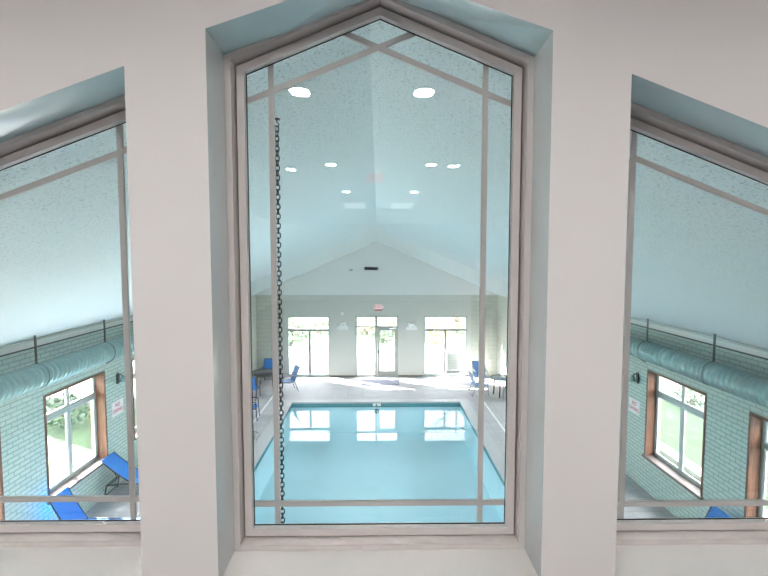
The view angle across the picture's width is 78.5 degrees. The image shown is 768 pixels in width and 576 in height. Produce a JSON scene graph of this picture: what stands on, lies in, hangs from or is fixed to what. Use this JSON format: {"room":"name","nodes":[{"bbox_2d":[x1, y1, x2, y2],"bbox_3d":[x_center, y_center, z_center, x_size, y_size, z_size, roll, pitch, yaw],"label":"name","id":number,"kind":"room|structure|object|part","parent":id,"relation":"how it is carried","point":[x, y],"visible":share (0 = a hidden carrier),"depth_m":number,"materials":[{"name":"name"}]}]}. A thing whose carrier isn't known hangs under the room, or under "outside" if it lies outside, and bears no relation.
{"room":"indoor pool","nodes":[
{"label":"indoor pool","id":0,"kind":"room"},
{"bbox_2d":[0,322,137,519],"bbox_3d":[-6.470,2.758,10.372,0.260,4.150,16.900,0,4,-1],"label":"wall","id":1,"kind":"structure","parent":0,"point":[22,429],"depth_m":8.64,"materials":[{"name":"teal brick"}]},
{"bbox_2d":[0,434,4,519],"bbox_3d":[-6.399,3.169,6.762,0.310,2.075,2.060,0,4,-1],"label":"window","id":2,"kind":"structure","parent":1,"relation":"in","point":[2,508],"depth_m":7.74,"materials":[{"name":"brown wood"}]},
{"bbox_2d":[0,315,132,356],"bbox_3d":[-6.303,0.882,10.135,0.068,0.175,16.670,0,4,-1],"label":"trim","id":3,"kind":"structure","parent":1,"relation":"attached to","point":[10,349],"depth_m":9.05,"materials":[{"name":"white paint"}]},
{"bbox_2d":[43,370,107,504],"bbox_3d":[-6.437,2.972,9.755,0.310,2.075,2.020,0,4,-1],"label":"window","id":4,"kind":"structure","parent":1,"relation":"in","point":[97,395],"depth_m":10.07,"materials":[{"name":"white wood"}]},
{"bbox_3d":[-6.542,2.268,9.258,0.028,0.395,0.853,0,4,-1],"label":"sash","id":5,"kind":"part","parent":4,"relation":"part of","materials":[{"name":"clear glass"}]},
{"bbox_3d":[-6.541,3.243,9.313,0.028,1.358,0.835,0,4,-1],"label":"sash","id":6,"kind":"part","parent":4,"relation":"part of","materials":[{"name":"white paint"}]},
{"bbox_3d":[-6.542,2.969,9.754,0.058,1.968,1.860,0,4,-1],"label":"frame","id":7,"kind":"part","parent":4,"relation":"part of","materials":[{"name":"metal"}]},
{"bbox_3d":[-6.437,3.979,9.822,0.310,0.057,2.020,0,4,-1],"label":"sill","id":8,"kind":"part","parent":4,"relation":"part of","materials":[{"name":"white paint"}]},
{"bbox_3d":[-6.553,2.209,10.153,0.028,0.395,0.853,0,4,-1],"label":"sash","id":9,"kind":"part","parent":4,"relation":"part of","materials":[{"name":"clear glass"}]},
{"bbox_3d":[-6.553,3.183,10.226,0.028,1.358,0.835,0,4,-1],"label":"sash","id":10,"kind":"part","parent":4,"relation":"part of","materials":[{"name":"white paint"}]},
{"bbox_2d":[111,397,122,417],"bbox_3d":[-6.338,2.840,11.181,0.016,0.340,0.480,0,4,-1],"label":"wall sign","id":11,"kind":"object","parent":1,"relation":"attached to","point":[117,406],"visible":1,"depth_m":11.17,"materials":[{"name":"white plastic"}]},
{"bbox_2d":[116,372,124,383],"bbox_3d":[-6.244,2.148,11.187,0.205,0.260,0.150,0,4,-1],"label":"wall lamp","id":12,"kind":"object","parent":1,"relation":"attached to","point":[118,379],"visible":0.94,"depth_m":11.14,"materials":[{"name":"metal"}]},
{"bbox_2d":[131,358,136,439],"bbox_3d":[-6.477,2.766,12.878,0.310,2.075,2.040,0,4,-1],"label":"window","id":13,"kind":"structure","parent":1,"relation":"in","point":[133,374],"depth_m":11.93,"materials":[{"name":"brown wood"}]},
{"bbox_2d":[89,379,93,455],"bbox_3d":[-6.663,2.863,10.988,0.090,3.960,0.480,0,4,-1],"label":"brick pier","id":14,"kind":"object","parent":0,"point":[89,379],"depth_m":10.76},
{"bbox_2d":[251,295,256,377],"bbox_3d":[-6.093,1.897,19.942,0.740,4.410,2.700,0,4,-1],"label":"wall","id":15,"kind":"structure","parent":0,"point":[253,298],"depth_m":20.65,"materials":[{"name":"green paint"}]},
{"bbox_2d":[256,242,497,294],"bbox_3d":[-0.314,-0.938,21.057,11.050,2.480,0.250,0,4,-1],"label":"wall","id":16,"kind":"structure","parent":0,"point":[398,273],"depth_m":20.96,"materials":[{"name":"white paint"}]},
{"bbox_2d":[365,267,377,269],"bbox_3d":[-0.567,-0.869,20.922,0.600,0.140,0.019,0,4,-1],"label":"air vent","id":17,"kind":"object","parent":16,"relation":"in","point":[366,268],"visible":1,"depth_m":20.92,"materials":[{"name":"grey metal"}]},
{"bbox_2d":[256,295,497,376],"bbox_3d":[-0.314,2.174,21.287,11.250,3.880,0.200,0,4,-1],"label":"wall","id":18,"kind":"structure","parent":0,"point":[263,302],"depth_m":21.18,"materials":[{"name":"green paint"}]},
{"bbox_2d":[287,316,329,375],"bbox_3d":[-3.398,2.629,21.222,1.900,2.720,0.090,0,4,-1],"label":"window","id":19,"kind":"structure","parent":18,"relation":"in","point":[288,329],"depth_m":21.16,"materials":[{"name":"metal"}]},
{"bbox_2d":[337,323,347,329],"bbox_3d":[-1.867,1.710,21.068,0.500,0.334,0.164,0,4,-1],"label":"emergency light","id":20,"kind":"object","parent":18,"relation":"attached to","point":[342,326],"visible":1,"depth_m":21.02,"materials":[{"name":"white plastic"}]},
{"bbox_2d":[278,295,471,376],"bbox_3d":[-0.543,2.155,21.172,8.950,3.728,0.019,0,4,-1],"label":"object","id":21,"kind":"structure","parent":18,"relation":"attached to","point":[408,308],"depth_m":21.12,"materials":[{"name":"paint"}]},
{"bbox_2d":[356,316,397,375],"bbox_3d":[-0.323,2.631,21.186,1.910,2.720,0.262,0,4,-1],"label":"door","id":22,"kind":"structure","parent":18,"relation":"in","point":[380,373],"depth_m":21.23,"materials":[{"name":"white metal"}]},
{"bbox_2d":[373,304,383,310],"bbox_3d":[-0.247,0.875,21.032,0.527,0.275,0.099,0,4,-1],"label":"exit sign","id":23,"kind":"object","parent":18,"relation":"attached to","point":[378,307],"visible":1,"depth_m":21.03,"materials":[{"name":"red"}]},
{"bbox_2d":[330,375,469,376],"bbox_3d":[0.952,3.980,21.286,6.760,0.074,0.029,0,4,-1],"label":"baseboard","id":24,"kind":"structure","parent":18,"relation":"attached to","point":[330,375],"depth_m":21.27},
{"bbox_2d":[406,322,416,329],"bbox_3d":[1.243,1.708,21.107,0.500,0.334,0.164,0,4,-1],"label":"emergency light","id":25,"kind":"object","parent":18,"relation":"attached to","point":[411,326],"visible":1,"depth_m":21.06,"materials":[{"name":"white plastic"}]},
{"bbox_2d":[424,316,466,375],"bbox_3d":[2.766,2.624,21.301,1.930,2.720,0.090,0,4,-1],"label":"window","id":26,"kind":"structure","parent":18,"relation":"in","point":[465,328],"depth_m":21.28,"materials":[{"name":"metal"}]},
{"bbox_2d":[251,240,504,296],"bbox_3d":[-0.260,-0.775,20.331,11.400,2.510,1.520,0,4,-1],"label":"ceiling","id":27,"kind":"structure","parent":0,"point":[376,240],"depth_m":20.22,"materials":[{"name":"white paint"}]},
{"bbox_2d":[86,376,676,517],"bbox_3d":[-0.145,4.751,11.687,13.020,0.200,19.700,0,4,-1],"label":"floor","id":28,"kind":"structure","parent":0,"point":[426,387],"depth_m":18.27,"materials":[{"name":"tile"}]},
{"bbox_2d":[49,486,139,519],"bbox_3d":[-5.300,4.333,8.867,1.643,0.979,0.550,0,4,-1],"label":"sun lounger","id":29,"kind":"object","parent":28,"relation":"on","point":[63,510],"visible":0.37,"depth_m":8.90,"materials":[{"name":"blue fabric"}]},
{"bbox_3d":[-5.927,4.187,8.591,0.382,0.638,0.026,0,4,-1],"label":"backrest rail","id":30,"kind":"part","parent":29,"relation":"part of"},
{"bbox_3d":[-5.930,4.170,8.849,0.372,0.632,0.490,0,4,-1],"label":"backrest","id":31,"kind":"part","parent":29,"relation":"part of","materials":[{"name":"blue fabric"}]},
{"bbox_3d":[-5.934,4.153,9.106,0.382,0.638,0.026,0,4,-1],"label":"backrest rail","id":32,"kind":"part","parent":29,"relation":"part of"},
{"bbox_3d":[-5.250,4.488,9.137,1.536,0.093,0.034,0,4,-1],"label":"rail","id":33,"kind":"part","parent":29,"relation":"part of","materials":[{"name":"white metal"}]},
{"bbox_2d":[100,452,138,494],"bbox_3d":[-5.345,4.268,10.777,1.963,0.859,0.550,0,4,-1],"label":"sun lounger","id":34,"kind":"object","parent":28,"relation":"on","point":[114,462],"visible":0.55,"depth_m":10.68,"materials":[{"name":"blue fabric"}]},
{"bbox_3d":[-5.972,4.121,10.501,0.695,0.526,0.026,0,4,-1],"label":"backrest rail","id":35,"kind":"part","parent":34,"relation":"part of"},
{"bbox_3d":[-5.975,4.104,10.758,0.688,0.516,0.490,0,4,-1],"label":"backrest","id":36,"kind":"part","parent":34,"relation":"part of","materials":[{"name":"blue fabric"}]},
{"bbox_3d":[-5.286,4.397,10.527,1.853,0.094,0.034,0,4,-1],"label":"rail","id":37,"kind":"part","parent":34,"relation":"part of","materials":[{"name":"black metal"}]},
{"bbox_2d":[252,377,260,400],"bbox_3d":[-5.075,3.754,17.872,0.566,0.969,0.754,0,4,-1],"label":"patio chair","id":38,"kind":"object","parent":28,"relation":"on","point":[255,387],"visible":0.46,"depth_m":17.68,"materials":[{"name":"blue fabric"}]},
{"bbox_3d":[-5.072,3.579,17.608,0.500,0.542,0.217,0,4,-1],"label":"backrest","id":39,"kind":"part","parent":38,"relation":"part of","materials":[{"name":"blue fabric"}]},
{"bbox_2d":[253,397,259,420],"bbox_3d":[-4.566,3.899,15.677,0.754,0.969,0.566,0,4,-6],"label":"patio chair","id":40,"kind":"object","parent":28,"relation":"on","point":[255,405],"visible":0.32,"depth_m":15.71,"materials":[{"name":"blue fabric"}]},
{"bbox_2d":[252,369,272,386],"bbox_3d":[-4.862,3.794,19.211,1.208,0.724,1.208,0,4,-1],"label":"round table","id":41,"kind":"object","parent":28,"relation":"on","point":[260,372],"visible":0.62,"depth_m":18.99,"materials":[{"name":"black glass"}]},
{"bbox_2d":[253,396,272,422],"bbox_3d":[-4.226,4.694,10.980,0.060,0.006,15.400,0,4,-1],"label":"trim","id":42,"kind":"structure","parent":28,"relation":"on","point":[272,396],"depth_m":16.80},
{"bbox_2d":[260,358,272,383],"bbox_3d":[-4.976,3.594,20.309,0.566,0.969,0.754,0,4,-1],"label":"patio chair","id":43,"kind":"object","parent":28,"relation":"on","point":[268,363],"visible":0.3,"depth_m":20.53,"materials":[{"name":"blue fabric"}]},
{"bbox_3d":[-4.979,3.385,20.548,0.500,0.542,0.217,0,4,-1],"label":"backrest","id":44,"kind":"part","parent":43,"relation":"part of","materials":[{"name":"blue fabric"}]},
{"bbox_2d":[279,365,299,391],"bbox_3d":[-3.837,3.677,19.046,0.754,0.969,0.566,-2,4,-26],"label":"patio chair","id":45,"kind":"object","parent":28,"relation":"on","point":[296,368],"visible":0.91,"depth_m":19.08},
{"bbox_3d":[-3.611,3.478,19.146,0.217,0.542,0.500,-2,4,-26],"label":"backrest","id":46,"kind":"part","parent":45,"relation":"part of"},
{"bbox_2d":[254,399,504,523],"bbox_3d":[-0.225,5.214,12.092,6.930,1.202,11.650,0,4,-1],"label":"swimming pool","id":47,"kind":"object","parent":28,"relation":"in","point":[346,449],"visible":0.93,"depth_m":14.91,"materials":[{"name":"liquid"}]},
{"bbox_2d":[362,380,398,384],"bbox_3d":[-0.155,4.074,20.312,1.600,0.015,0.880,0,4,-1],"label":"door mat","id":48,"kind":"object","parent":28,"relation":"on","point":[364,382],"visible":1,"depth_m":20.24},
{"bbox_2d":[466,369,488,396],"bbox_3d":[3.678,3.715,18.476,0.754,0.969,0.566,0,4,-6],"label":"patio chair","id":49,"kind":"object","parent":28,"relation":"on","point":[469,372],"visible":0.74,"depth_m":18.37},
{"bbox_3d":[3.427,3.525,18.435,0.217,0.542,0.500,0,4,-6],"label":"backrest","id":50,"kind":"part","parent":49,"relation":"part of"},
{"bbox_2d":[472,361,488,386],"bbox_3d":[4.051,3.626,19.825,0.566,0.969,0.754,0,4,-1],"label":"patio chair","id":51,"kind":"object","parent":28,"relation":"on","point":[475,364],"visible":0.66,"depth_m":20.01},
{"bbox_3d":[4.048,3.417,20.064,0.500,0.542,0.217,0,4,-1],"label":"backrest","id":52,"kind":"part","parent":51,"relation":"part of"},
{"bbox_2d":[477,393,504,431],"bbox_3d":[3.813,4.688,11.082,0.060,0.006,15.400,0,4,-1],"label":"trim","id":53,"kind":"structure","parent":28,"relation":"on","point":[477,393],"depth_m":15.96,"materials":[{"name":"white paint"}]},
{"bbox_2d":[490,374,505,397],"bbox_3d":[4.650,3.849,18.374,0.968,0.724,0.968,0,4,-1],"label":"round table","id":54,"kind":"object","parent":28,"relation":"on","point":[500,377],"visible":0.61,"depth_m":18.36,"materials":[{"name":"clear glass"}]},
{"bbox_2d":[704,506,729,517],"bbox_3d":[5.090,4.378,8.191,1.643,0.979,0.550,0,4,-1],"label":"sun lounger","id":55,"kind":"object","parent":28,"relation":"on","point":[714,511],"visible":0.06,"depth_m":8.31,"materials":[{"name":"blue fabric"}]},
{"bbox_2d":[0,0,767,575],"bbox_3d":[-0.019,1.930,1.590,7.400,6.760,0.001,0,4,-1],"label":"wall","id":56,"kind":"structure","parent":0,"point":[714,53],"depth_m":1.44,"materials":[{"name":"paint"}]},
{"bbox_2d":[0,66,141,575],"bbox_3d":[-1.263,0.110,1.625,1.056,1.737,0.340,0,4,-1],"label":"window","id":57,"kind":"structure","parent":56,"relation":"attached to","point":[108,115],"depth_m":1.64,"materials":[{"name":"beige plastic"}]},
{"bbox_2d":[205,0,552,575],"bbox_3d":[-0.014,-0.026,1.632,1.149,2.050,0.340,0,4,-1],"label":"window","id":58,"kind":"structure","parent":56,"relation":"attached to","point":[416,21],"depth_m":1.63,"materials":[{"name":"beige plastic"}]},
{"bbox_2d":[615,74,767,575],"bbox_3d":[1.235,0.121,1.657,1.059,1.731,0.340,0,4,-1],"label":"window","id":59,"kind":"structure","parent":56,"relation":"attached to","point":[646,122],"depth_m":1.67,"materials":[{"name":"beige plastic"}]},
{"bbox_2d":[0,20,767,349],"bbox_3d":[-0.130,-0.435,10.158,13.000,2.730,16.770,0,4,-1],"label":"ceiling","id":60,"kind":"structure","parent":0,"point":[700,257],"depth_m":3.77,"materials":[{"name":"white paint"}]},
{"bbox_2d":[0,319,133,403],"bbox_3d":[-6.045,1.222,10.134,0.577,1.106,16.535,0,4,-1],"label":"air duct","id":61,"kind":"object","parent":60,"relation":"hanging from","point":[16,383],"visible":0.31,"depth_m":8.33,"materials":[{"name":"metal"}]},
{"bbox_2d":[275,118,284,522],"bbox_3d":[-0.640,0.540,2.904,0.039,3.106,0.039,-3,5,-34],"label":"hanging chain","id":62,"kind":"object","parent":60,"relation":"hanging from","point":[276,119],"visible":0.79,"depth_m":2.87,"materials":[{"name":"black metal"}]},
{"bbox_2d":[630,319,767,407],"bbox_3d":[5.787,1.213,10.284,0.577,1.106,16.535,0,4,-1],"label":"air duct","id":63,"kind":"object","parent":60,"relation":"hanging from","point":[751,387],"visible":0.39,"depth_m":8.18,"materials":[{"name":"metal"}]},
{"bbox_2d":[496,295,507,382],"bbox_3d":[5.541,1.887,20.090,0.830,4.410,2.700,0,4,-1],"label":"wall","id":64,"kind":"structure","parent":0,"point":[502,308],"depth_m":20.33,"materials":[{"name":"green paint"}]},
{"bbox_2d":[251,230,507,296],"bbox_3d":[-0.243,-0.756,19.030,12.600,3.167,1.120,0,4,-1],"label":"trim","id":65,"kind":"structure","parent":64,"relation":"attached to","point":[493,284],"depth_m":19.05,"materials":[{"name":"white paint"}]},
{"bbox_2d":[658,377,661,452],"bbox_3d":[6.386,2.852,11.154,0.090,3.960,0.480,0,4,-1],"label":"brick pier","id":66,"kind":"object","parent":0,"point":[661,377],"depth_m":10.93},
{"bbox_2d":[619,323,767,517],"bbox_3d":[6.209,2.748,10.534,0.260,4.150,16.900,0,4,-1],"label":"wall","id":67,"kind":"structure","parent":0,"point":[727,415],"depth_m":8.81,"materials":[{"name":"teal brick"}]},
{"bbox_2d":[629,372,638,383],"bbox_3d":[5.962,2.146,11.223,0.205,0.260,0.150,0,4,-1],"label":"wall lamp","id":68,"kind":"object","parent":67,"relation":"attached to","point":[632,378],"visible":1,"depth_m":11.19,"materials":[{"name":"metal"}]},
{"bbox_2d":[629,396,639,415],"bbox_3d":[6.055,2.858,11.371,0.016,0.340,0.480,0,4,-1],"label":"wall sign","id":69,"kind":"object","parent":67,"relation":"attached to","point":[634,405],"visible":1,"depth_m":11.36,"materials":[{"name":"white plastic"}]},
{"bbox_2d":[642,369,706,499],"bbox_3d":[6.192,2.961,9.916,0.310,2.075,2.020,0,4,-1],"label":"window","id":70,"kind":"structure","parent":67,"relation":"in","point":[653,393],"depth_m":10.17,"materials":[{"name":"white wood"}]},
{"bbox_3d":[6.296,3.172,10.390,0.028,1.358,0.835,0,4,-1],"label":"sash","id":71,"kind":"part","parent":70,"relation":"part of","materials":[{"name":"white paint"}]},
{"bbox_3d":[6.296,2.198,10.317,0.028,0.395,0.853,0,4,-1],"label":"sash","id":72,"kind":"part","parent":70,"relation":"part of","materials":[{"name":"clear glass"}]},
{"bbox_3d":[6.192,3.968,9.983,0.310,0.057,2.020,0,4,-1],"label":"sill","id":73,"kind":"part","parent":70,"relation":"part of","materials":[{"name":"white paint"}]},
{"bbox_3d":[6.297,2.958,9.917,0.058,1.968,1.860,0,4,-1],"label":"frame","id":74,"kind":"part","parent":70,"relation":"part of","materials":[{"name":"metal"}]},
{"bbox_3d":[6.308,3.232,9.477,0.028,1.358,0.835,0,4,-1],"label":"sash","id":75,"kind":"part","parent":70,"relation":"part of","materials":[{"name":"white paint"}]},
{"bbox_3d":[6.307,2.257,9.422,0.028,0.395,0.853,0,4,-1],"label":"sash","id":76,"kind":"part","parent":70,"relation":"part of","materials":[{"name":"clear glass"}]},
{"bbox_2d":[631,317,767,359],"bbox_3d":[6.044,0.872,10.293,0.068,0.175,16.670,0,4,-1],"label":"trim","id":77,"kind":"structure","parent":67,"relation":"attached to","point":[749,350],"depth_m":8.83,"materials":[{"name":"white paint"}]},
{"bbox_2d":[744,411,767,516],"bbox_3d":[6.230,3.159,6.923,0.310,2.075,2.060,0,4,-1],"label":"window","id":78,"kind":"structure","parent":67,"relation":"in","point":[757,446],"depth_m":7.84,"materials":[{"name":"brown wood"}]},
{"bbox_3d":[6.335,3.155,6.924,0.058,1.968,1.900,0,4,-1],"label":"frame","id":79,"kind":"part","parent":78,"relation":"part of","materials":[{"name":"metal"}]},
{"bbox_3d":[6.334,3.369,7.407,0.028,1.358,0.855,0,4,-1],"label":"sash","id":80,"kind":"part","parent":78,"relation":"part of","materials":[{"name":"white paint"}]},
{"bbox_3d":[6.334,2.395,7.333,0.028,0.395,0.873,0,4,-1],"label":"sash","id":81,"kind":"part","parent":78,"relation":"part of","materials":[{"name":"white paint"}]},
{"label":"outside","id":82,"kind":"structure","parent":0,"visible":0},
{"bbox_2d":[47,317,767,510],"bbox_3d":[-0.415,3.409,32.793,120.000,0.001,95.000,0,4,-1],"label":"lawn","id":83,"kind":"structure","parent":82,"point":[670,413],"depth_m":15.36,"materials":[{"name":"green plant"}]},
{"bbox_2d":[46,392,90,430],"bbox_3d":[-10.378,4.007,15.357,1.848,1.170,1.786,0,4,-1],"label":"bush","id":84,"kind":"object","parent":83,"relation":"on","point":[80,409],"visible":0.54,"depth_m":15.27,"materials":[{"name":"green plant"}]},
{"bbox_2d":[46,361,135,406],"bbox_3d":[-11.384,-0.097,19.091,9.120,8.800,4.400,0,4,-1],"label":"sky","id":85,"kind":"structure","parent":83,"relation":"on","point":[83,388],"depth_m":17.44,"materials":[{"name":"white"}]},
{"bbox_2d":[289,318,302,334],"bbox_3d":[-6.547,2.723,33.344,1.749,1.312,1.724,0,4,-1],"label":"shrub","id":86,"kind":"object","parent":83,"relation":"on","point":[290,319],"visible":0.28,"depth_m":33.37,"materials":[{"name":"green plant"}]},
{"bbox_2d":[289,321,308,346],"bbox_3d":[-5.768,2.829,29.070,2.219,1.671,2.181,0,4,-1],"label":"bush","id":87,"kind":"object","parent":83,"relation":"on","point":[290,326],"visible":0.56,"depth_m":29.06,"materials":[{"name":"green plant"}]},
{"bbox_2d":[309,319,327,333],"bbox_3d":[-4.617,2.778,34.203,1.684,1.164,1.692,0,4,-1],"label":"shrub","id":88,"kind":"object","parent":83,"relation":"on","point":[324,321],"visible":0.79,"depth_m":34.02,"materials":[{"name":"green plant"}]},
{"bbox_2d":[357,318,378,334],"bbox_3d":[-1.227,2.748,33.850,1.732,1.223,1.714,0,4,-1],"label":"shrub","id":89,"kind":"object","parent":83,"relation":"on","point":[369,320],"visible":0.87,"depth_m":33.71,"materials":[{"name":"green plant"}]},
{"bbox_2d":[369,328,394,343],"bbox_3d":[-0.091,3.017,30.259,1.812,1.135,1.826,0,4,-1],"label":"bush","id":90,"kind":"object","parent":83,"relation":"on","point":[392,334],"visible":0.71,"depth_m":30.16,"materials":[{"name":"green plant"}]},
{"bbox_2d":[384,319,396,332],"bbox_3d":[0.764,2.786,34.511,1.682,1.045,1.670,0,4,-1],"label":"shrub","id":91,"kind":"object","parent":83,"relation":"on","point":[393,321],"visible":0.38,"depth_m":34.40,"materials":[{"name":"green plant"}]},
{"bbox_2d":[425,317,441,334],"bbox_3d":[3.387,2.707,33.663,1.673,1.312,1.684,0,4,-1],"label":"shrub","id":92,"kind":"object","parent":83,"relation":"on","point":[429,325],"visible":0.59,"depth_m":33.62,"materials":[{"name":"green plant"}]},
{"bbox_2d":[425,326,449,345],"bbox_3d":[3.245,3.031,29.487,1.870,1.278,1.729,0,4,-1],"label":"bush","id":93,"kind":"object","parent":83,"relation":"on","point":[440,334],"visible":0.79,"depth_m":29.39,"materials":[{"name":"green plant"}]},
{"bbox_2d":[445,317,464,332],"bbox_3d":[5.370,2.555,34.460,1.713,1.547,1.645,0,4,-1],"label":"shrub","id":94,"kind":"object","parent":83,"relation":"on","point":[451,318],"visible":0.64,"depth_m":34.39,"materials":[{"name":"green plant"}]},
{"bbox_2d":[663,382,703,407],"bbox_3d":[11.377,3.954,17.439,1.748,1.007,1.840,0,4,-1],"label":"bush","id":95,"kind":"object","parent":83,"relation":"on","point":[692,400],"visible":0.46,"depth_m":17.36,"materials":[{"name":"green plant"}]},
{"bbox_2d":[659,441,767,516],"bbox_3d":[8.047,4.823,10.444,0.350,0.120,20.000,0,4,-1],"label":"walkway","id":96,"kind":"structure","parent":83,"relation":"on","point":[672,455],"depth_m":12.59,"materials":[{"name":"concrete"}]},
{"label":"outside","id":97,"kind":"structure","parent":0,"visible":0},
{"bbox_2d":[46,406,58,413],"bbox_3d":[-18.776,4.881,10.104,14.700,0.050,40.000,0,4,-1],"label":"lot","id":98,"kind":"structure","parent":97,"point":[48,409],"depth_m":17.02,"materials":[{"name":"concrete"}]},
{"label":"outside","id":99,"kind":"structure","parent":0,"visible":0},
{"bbox_2d":[662,377,704,410],"bbox_3d":[18.621,4.849,10.581,14.500,0.050,40.000,0,4,-1],"label":"sky","id":100,"kind":"structure","parent":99,"point":[665,382],"depth_m":19.30,"materials":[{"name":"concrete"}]},
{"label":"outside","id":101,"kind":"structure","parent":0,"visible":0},
{"bbox_2d":[289,344,464,374],"bbox_3d":[-0.324,3.850,25.657,18.000,0.060,8.300,0,4,-1],"label":"patio","id":102,"kind":"structure","parent":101,"point":[434,354],"depth_m":25.53,"materials":[{"name":"concrete"}]},
{"bbox_2d":[446,350,459,372],"bbox_3d":[3.265,3.519,22.624,0.680,1.000,0.560,0,4,-1],"label":"air conditioner","id":103,"kind":"object","parent":102,"relation":"on","point":[452,356],"visible":0.88,"depth_m":22.37,"materials":[{"name":"grey metal"}]}
]}

